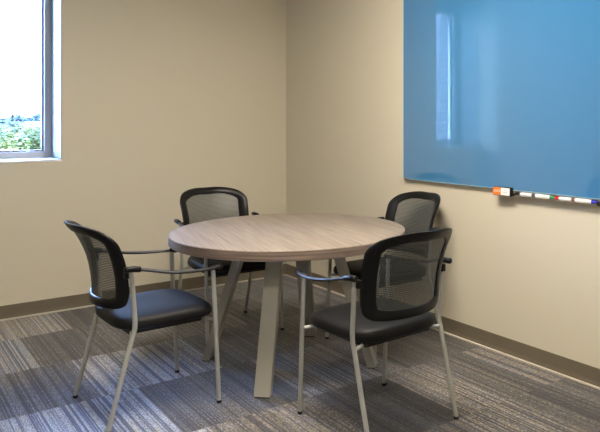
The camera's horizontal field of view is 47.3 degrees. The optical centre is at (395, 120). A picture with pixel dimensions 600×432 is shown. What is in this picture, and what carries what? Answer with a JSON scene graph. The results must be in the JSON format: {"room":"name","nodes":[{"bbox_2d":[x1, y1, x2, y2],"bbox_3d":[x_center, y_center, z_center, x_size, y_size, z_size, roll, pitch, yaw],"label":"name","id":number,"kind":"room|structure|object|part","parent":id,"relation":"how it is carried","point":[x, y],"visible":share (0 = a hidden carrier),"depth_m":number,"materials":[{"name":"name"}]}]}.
{"room":"meeting room","nodes":[
{"label":"meeting room","id":0,"kind":"room"},
{"bbox_2d":[0,0,285,305],"bbox_3d":[-2.712,-0.043,4.565,4.400,2.780,0.730,0,0,-38],"label":"wall","id":1,"kind":"structure","parent":0,"point":[162,100],"depth_m":5.14,"materials":[{"name":"beige paint"}]},
{"bbox_2d":[0,0,61,162],"bbox_3d":[-2.736,-0.493,4.747,0.610,1.558,0.416,0,0,-38],"label":"window","id":2,"kind":"structure","parent":1,"relation":"in","point":[51,10],"depth_m":4.96,"materials":[{"name":"grey paint"}]},
{"bbox_3d":[-2.705,0.279,4.708,0.610,0.014,0.316,0,0,-38],"label":"sill","id":3,"kind":"part","parent":2,"relation":"part of","materials":[{"name":"white"}]},
{"bbox_2d":[0,264,285,320],"bbox_3d":[-1.902,1.298,5.145,2.410,0.098,0.010,0,0,-38],"label":"baseboard","id":4,"kind":"structure","parent":1,"relation":"attached to","point":[60,303],"depth_m":4.84,"materials":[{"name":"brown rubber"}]},
{"bbox_2d":[0,276,599,431],"bbox_3d":[-0.726,1.448,2.063,4.520,0.200,6.420,0,0,-38],"label":"floor","id":5,"kind":"structure","parent":0,"point":[41,356],"depth_m":3.44,"materials":[{"name":"carpet"}]},
{"bbox_2d":[64,220,222,431],"bbox_3d":[-1.238,0.903,3.221,0.627,0.889,0.611,0,0,-40],"label":"chair","id":6,"kind":"object","parent":5,"relation":"on","point":[133,313],"visible":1,"depth_m":3.07,"materials":[{"name":"black leather"}]},
{"bbox_3d":[-1.518,1.002,3.315,0.135,0.680,0.024,0,0,-41],"label":"leg","id":7,"kind":"part","parent":6,"relation":"part of","materials":[{"name":"silver metal"}]},
{"bbox_3d":[-1.399,0.649,3.085,0.145,0.318,0.413,0,0,-40],"label":"panel","id":8,"kind":"part","parent":6,"relation":"part of","materials":[{"name":"grey fabric"}]},
{"bbox_3d":[-1.400,0.649,3.084,0.202,0.382,0.477,0,0,-40],"label":"frame","id":9,"kind":"part","parent":6,"relation":"part of","materials":[{"name":"black plastic"}]},
{"bbox_3d":[-1.193,1.002,2.930,0.135,0.680,0.024,0,0,-39],"label":"leg","id":10,"kind":"part","parent":6,"relation":"part of","materials":[{"name":"silver metal"}]},
{"bbox_3d":[-1.359,0.670,3.487,0.442,0.074,0.050,0,0,-40],"label":"armrest","id":11,"kind":"part","parent":6,"relation":"part of","materials":[{"name":"black"}]},
{"bbox_3d":[-1.178,0.907,3.272,0.470,0.082,0.482,0,0,-40],"label":"seat","id":12,"kind":"part","parent":6,"relation":"part of","materials":[{"name":"black leather"}]},
{"bbox_3d":[-1.184,1.020,3.598,0.052,0.641,0.023,0,0,-40],"label":"leg","id":13,"kind":"part","parent":6,"relation":"part of","materials":[{"name":"silver metal"}]},
{"bbox_3d":[-0.997,0.670,3.058,0.442,0.074,0.050,0,0,-40],"label":"armrest","id":14,"kind":"part","parent":6,"relation":"part of","materials":[{"name":"black"}]},
{"bbox_3d":[-0.857,1.020,3.211,0.052,0.641,0.023,0,0,-40],"label":"leg","id":15,"kind":"part","parent":6,"relation":"part of","materials":[{"name":"silver metal"}]},
{"bbox_2d":[174,187,283,343],"bbox_3d":[-1.118,0.903,4.416,0.611,0.889,0.627,0,0,-39],"label":"chair","id":16,"kind":"object","parent":5,"relation":"on","point":[241,201],"visible":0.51,"depth_m":4.50,"materials":[{"name":"black fabric"}]},
{"bbox_3d":[-1.410,1.002,4.376,0.024,0.680,0.135,0,0,-38],"label":"leg","id":17,"kind":"part","parent":16,"relation":"part of","materials":[{"name":"silver metal"}]},
{"bbox_3d":[-1.135,1.020,4.036,0.023,0.641,0.052,0,0,-39],"label":"leg","id":18,"kind":"part","parent":16,"relation":"part of","materials":[{"name":"silver metal"}]},
{"bbox_3d":[-1.251,0.649,4.580,0.413,0.318,0.145,0,0,-39],"label":"panel","id":19,"kind":"part","parent":16,"relation":"part of","materials":[{"name":"grey fabric"}]},
{"bbox_3d":[-1.252,0.649,4.581,0.477,0.382,0.202,0,0,-39],"label":"frame","id":20,"kind":"part","parent":16,"relation":"part of","materials":[{"name":"black plastic"}]},
{"bbox_3d":[-1.068,0.907,4.355,0.482,0.082,0.470,0,0,-39],"label":"seat","id":21,"kind":"part","parent":16,"relation":"part of","materials":[{"name":"black leather"}]},
{"bbox_3d":[-1.019,1.002,4.694,0.024,0.680,0.135,0,0,-40],"label":"leg","id":22,"kind":"part","parent":16,"relation":"part of","materials":[{"name":"silver metal"}]},
{"bbox_3d":[-0.742,1.020,4.356,0.023,0.641,0.052,0,0,-39],"label":"leg","id":23,"kind":"part","parent":16,"relation":"part of","materials":[{"name":"silver metal"}]},
{"bbox_2d":[168,213,404,398],"bbox_3d":[-0.598,0.979,3.803,1.302,0.737,1.302,0,0,-38],"label":"round table","id":24,"kind":"object","parent":5,"relation":"on","point":[302,238],"visible":0.88,"depth_m":3.52,"materials":[{"name":"beige wood"}]},
{"bbox_3d":[-0.956,1.002,3.797,0.259,0.682,0.082,0,0,7],"label":"leg","id":25,"kind":"part","parent":24,"relation":"part of","materials":[{"name":"grey metal"}]},
{"bbox_3d":[-0.637,1.002,3.396,0.082,0.682,0.259,0,0,7],"label":"leg","id":26,"kind":"part","parent":24,"relation":"part of","materials":[{"name":"grey"}]},
{"bbox_3d":[-0.554,1.002,4.116,0.082,0.682,0.259,0,0,7],"label":"leg","id":27,"kind":"part","parent":24,"relation":"part of","materials":[{"name":"grey metal"}]},
{"bbox_3d":[-0.235,1.002,3.715,0.259,0.682,0.082,0,0,7],"label":"leg","id":28,"kind":"part","parent":24,"relation":"part of","materials":[{"name":"grey metal"}]},
{"bbox_2d":[294,228,458,431],"bbox_3d":[-0.053,0.903,3.038,0.611,0.889,0.627,0,0,-41],"label":"chair","id":29,"kind":"object","parent":5,"relation":"on","point":[372,320],"visible":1,"depth_m":2.87,"materials":[{"name":"black"}]},
{"bbox_3d":[-0.431,1.020,3.086,0.023,0.641,0.052,0,0,-41],"label":"leg","id":30,"kind":"part","parent":29,"relation":"part of","materials":[{"name":"silver metal"}]},
{"bbox_3d":[-0.317,0.670,2.913,0.050,0.074,0.442,0,0,-41],"label":"armrest","id":31,"kind":"part","parent":29,"relation":"part of","materials":[{"name":"black"}]},
{"bbox_3d":[-0.143,1.002,2.757,0.024,0.680,0.135,0,0,-42],"label":"leg","id":32,"kind":"part","parent":29,"relation":"part of","materials":[{"name":"silver metal"}]},
{"bbox_3d":[-0.105,0.907,3.097,0.482,0.082,0.470,0,0,-41],"label":"seat","id":33,"kind":"part","parent":29,"relation":"part of","materials":[{"name":"black leather"}]},
{"bbox_3d":[-0.049,1.020,3.419,0.023,0.641,0.052,0,0,-41],"label":"leg","id":34,"kind":"part","parent":29,"relation":"part of","materials":[{"name":"silver metal"}]},
{"bbox_3d":[0.086,0.649,2.877,0.477,0.382,0.202,0,0,-41],"label":"frame","id":35,"kind":"part","parent":29,"relation":"part of","materials":[{"name":"black plastic"}]},
{"bbox_3d":[0.085,0.649,2.879,0.413,0.318,0.145,0,0,-41],"label":"panel","id":36,"kind":"part","parent":29,"relation":"part of","materials":[{"name":"grey fabric"}]},
{"bbox_3d":[0.107,0.670,3.281,0.050,0.074,0.442,0,0,-41],"label":"armrest","id":37,"kind":"part","parent":29,"relation":"part of","materials":[{"name":"black plastic"}]},
{"bbox_3d":[0.237,1.002,3.088,0.024,0.680,0.135,0,0,-40],"label":"leg","id":38,"kind":"part","parent":29,"relation":"part of","materials":[{"name":"silver metal"}]},
{"bbox_2d":[325,191,440,355],"bbox_3d":[-0.034,0.903,4.143,0.627,0.889,0.611,0,0,-37],"label":"chair","id":39,"kind":"object","parent":5,"relation":"on","point":[355,266],"visible":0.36,"depth_m":4.25,"materials":[{"name":"black fabric"}]},
{"bbox_3d":[-0.413,1.020,4.174,0.052,0.641,0.023,0,0,-37],"label":"leg","id":40,"kind":"part","parent":39,"relation":"part of","materials":[{"name":"silver metal"}]},
{"bbox_3d":[-0.108,1.020,3.770,0.052,0.641,0.023,0,0,-37],"label":"leg","id":41,"kind":"part","parent":39,"relation":"part of","materials":[{"name":"silver metal"}]},
{"bbox_3d":[-0.097,0.907,4.096,0.470,0.082,0.482,0,0,-37],"label":"seat","id":42,"kind":"part","parent":39,"relation":"part of","materials":[{"name":"black leather"}]},
{"bbox_3d":[0.136,0.649,4.271,0.202,0.382,0.477,0,0,-37],"label":"frame","id":43,"kind":"part","parent":39,"relation":"part of","materials":[{"name":"black plastic"}]},
{"bbox_3d":[0.135,0.649,4.270,0.145,0.318,0.413,0,0,-37],"label":"panel","id":44,"kind":"part","parent":39,"relation":"part of","materials":[{"name":"grey fabric"}]},
{"bbox_3d":[0.240,1.002,4.034,0.135,0.680,0.024,0,0,-38],"label":"leg","id":45,"kind":"part","parent":39,"relation":"part of","materials":[{"name":"silver metal"}]},
{"bbox_2d":[286,0,599,368],"bbox_3d":[1.044,-0.043,3.468,0.120,2.780,6.540,0,0,-38],"label":"wall","id":46,"kind":"structure","parent":0,"point":[525,270],"depth_m":4.66,"materials":[{"name":"beige paint"}]},
{"bbox_2d":[285,264,599,389],"bbox_3d":[0.993,1.298,3.428,0.010,0.098,6.300,0,0,-38],"label":"baseboard","id":47,"kind":"structure","parent":46,"relation":"attached to","point":[589,374],"depth_m":3.83,"materials":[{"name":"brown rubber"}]},
{"bbox_2d":[403,0,599,199],"bbox_3d":[0.819,-0.218,3.633,0.026,1.236,2.446,0,0,-38],"label":"board","id":48,"kind":"object","parent":46,"relation":"attached to","point":[504,93],"visible":1,"depth_m":3.87,"materials":[{"name":"blue glass"}]},
{"bbox_2d":[493,186,512,196],"bbox_3d":[0.613,0.403,3.851,0.029,0.052,0.136,0,0,-38],"label":"eraser","id":49,"kind":"object","parent":48,"relation":"attached to","point":[497,190],"visible":1,"depth_m":3.83,"materials":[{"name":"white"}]},
{"bbox_2d":[513,193,599,205],"bbox_3d":[0.850,0.415,3.585,0.038,0.020,0.567,0,0,-38],"label":"marker tray","id":50,"kind":"object","parent":46,"relation":"attached to","point":[514,194],"visible":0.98,"depth_m":3.56,"materials":[{"name":"silver metal"}]},
{"bbox_2d":[516,192,533,196],"bbox_3d":[0.720,0.409,3.742,0.020,0.020,0.124,0,0,-38],"label":"marker","id":51,"kind":"object","parent":50,"relation":"on","point":[517,193],"visible":1,"depth_m":3.73,"materials":[{"name":"black"}]},
{"bbox_2d":[534,194,554,198],"bbox_3d":[0.803,0.409,3.637,0.020,0.020,0.136,0,0,-38],"label":"marker","id":52,"kind":"object","parent":50,"relation":"on","point":[535,195],"visible":1,"depth_m":3.63,"materials":[{"name":"green"}]},
{"bbox_2d":[554,196,573,201],"bbox_3d":[0.884,0.409,3.534,0.020,0.020,0.118,0,0,-38],"label":"marker","id":53,"kind":"object","parent":50,"relation":"on","point":[555,197],"visible":1,"depth_m":3.52,"materials":[{"name":"red"}]},
{"bbox_2d":[573,198,596,203],"bbox_3d":[0.966,0.409,3.432,0.020,0.020,0.136,0,0,-38],"label":"marker","id":54,"kind":"object","parent":50,"relation":"on","point":[574,199],"visible":1,"depth_m":3.42,"materials":[{"name":"blue"}]},
{"label":"outside","id":55,"kind":"structure","parent":0,"visible":0},
{"bbox_3d":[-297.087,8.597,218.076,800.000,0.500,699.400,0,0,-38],"label":"ground","id":56,"kind":"structure","parent":55,"visible":0},
{"bbox_2d":[0,94,14,124],"bbox_3d":[-51.979,2.376,90.000,1.800,11.944,0.400,0,0,-38],"label":"utility pole","id":57,"kind":"object","parent":56,"relation":"on","point":[6,94],"visible":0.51,"depth_m":89.93,"materials":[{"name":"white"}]},
{"bbox_3d":[-51.979,2.376,90.000,0.369,11.944,0.369,0,0,29],"label":"post","id":58,"kind":"part","parent":57,"relation":"part of","materials":[{"name":"white"}]},
{"bbox_2d":[0,115,20,132],"bbox_3d":[-70.488,3.346,120.232,6.704,10.029,7.312,0,0,24],"label":"tree","id":59,"kind":"object","parent":56,"relation":"on","point":[3,120],"visible":0.19,"depth_m":119.48,"materials":[{"name":"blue plant"}]},
{"bbox_2d":[8,114,25,122],"bbox_3d":[-84.039,3.370,149.873,7.393,9.982,6.510,0,0,-30],"label":"tree","id":60,"kind":"object","parent":56,"relation":"on","point":[17,117],"visible":0.2,"depth_m":149.02,"materials":[{"name":"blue plant"}]},
{"bbox_2d":[0,123,45,158],"bbox_3d":[-14.328,4.209,25.845,3.065,8.289,3.644,0,0,-39],"label":"leafy tree","id":61,"kind":"object","parent":56,"relation":"on","point":[21,138],"visible":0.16,"depth_m":25.75,"materials":[{"name":"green plant"}]},
{"bbox_2d":[18,117,39,123],"bbox_3d":[-69.767,3.713,128.079,6.742,9.297,6.841,0,0,17],"label":"tree","id":62,"kind":"object","parent":56,"relation":"on","point":[27,118],"visible":0.02,"depth_m":126.64,"materials":[{"name":"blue plant"}]},
{"bbox_2d":[18,121,40,134],"bbox_3d":[-38.454,4.196,75.543,4.600,8.302,5.900,0,0,44],"label":"building","id":63,"kind":"structure","parent":56,"relation":"on","point":[32,123],"depth_m":73.43,"materials":[{"name":"grey"}]},
{"bbox_2d":[29,114,40,120],"bbox_3d":[-57.079,3.588,108.065,7.754,9.547,6.667,0,0,-40],"label":"tree","id":64,"kind":"object","parent":56,"relation":"on","point":[36,116],"visible":0.02,"depth_m":106.45,"materials":[{"name":"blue plant"}]}
]}

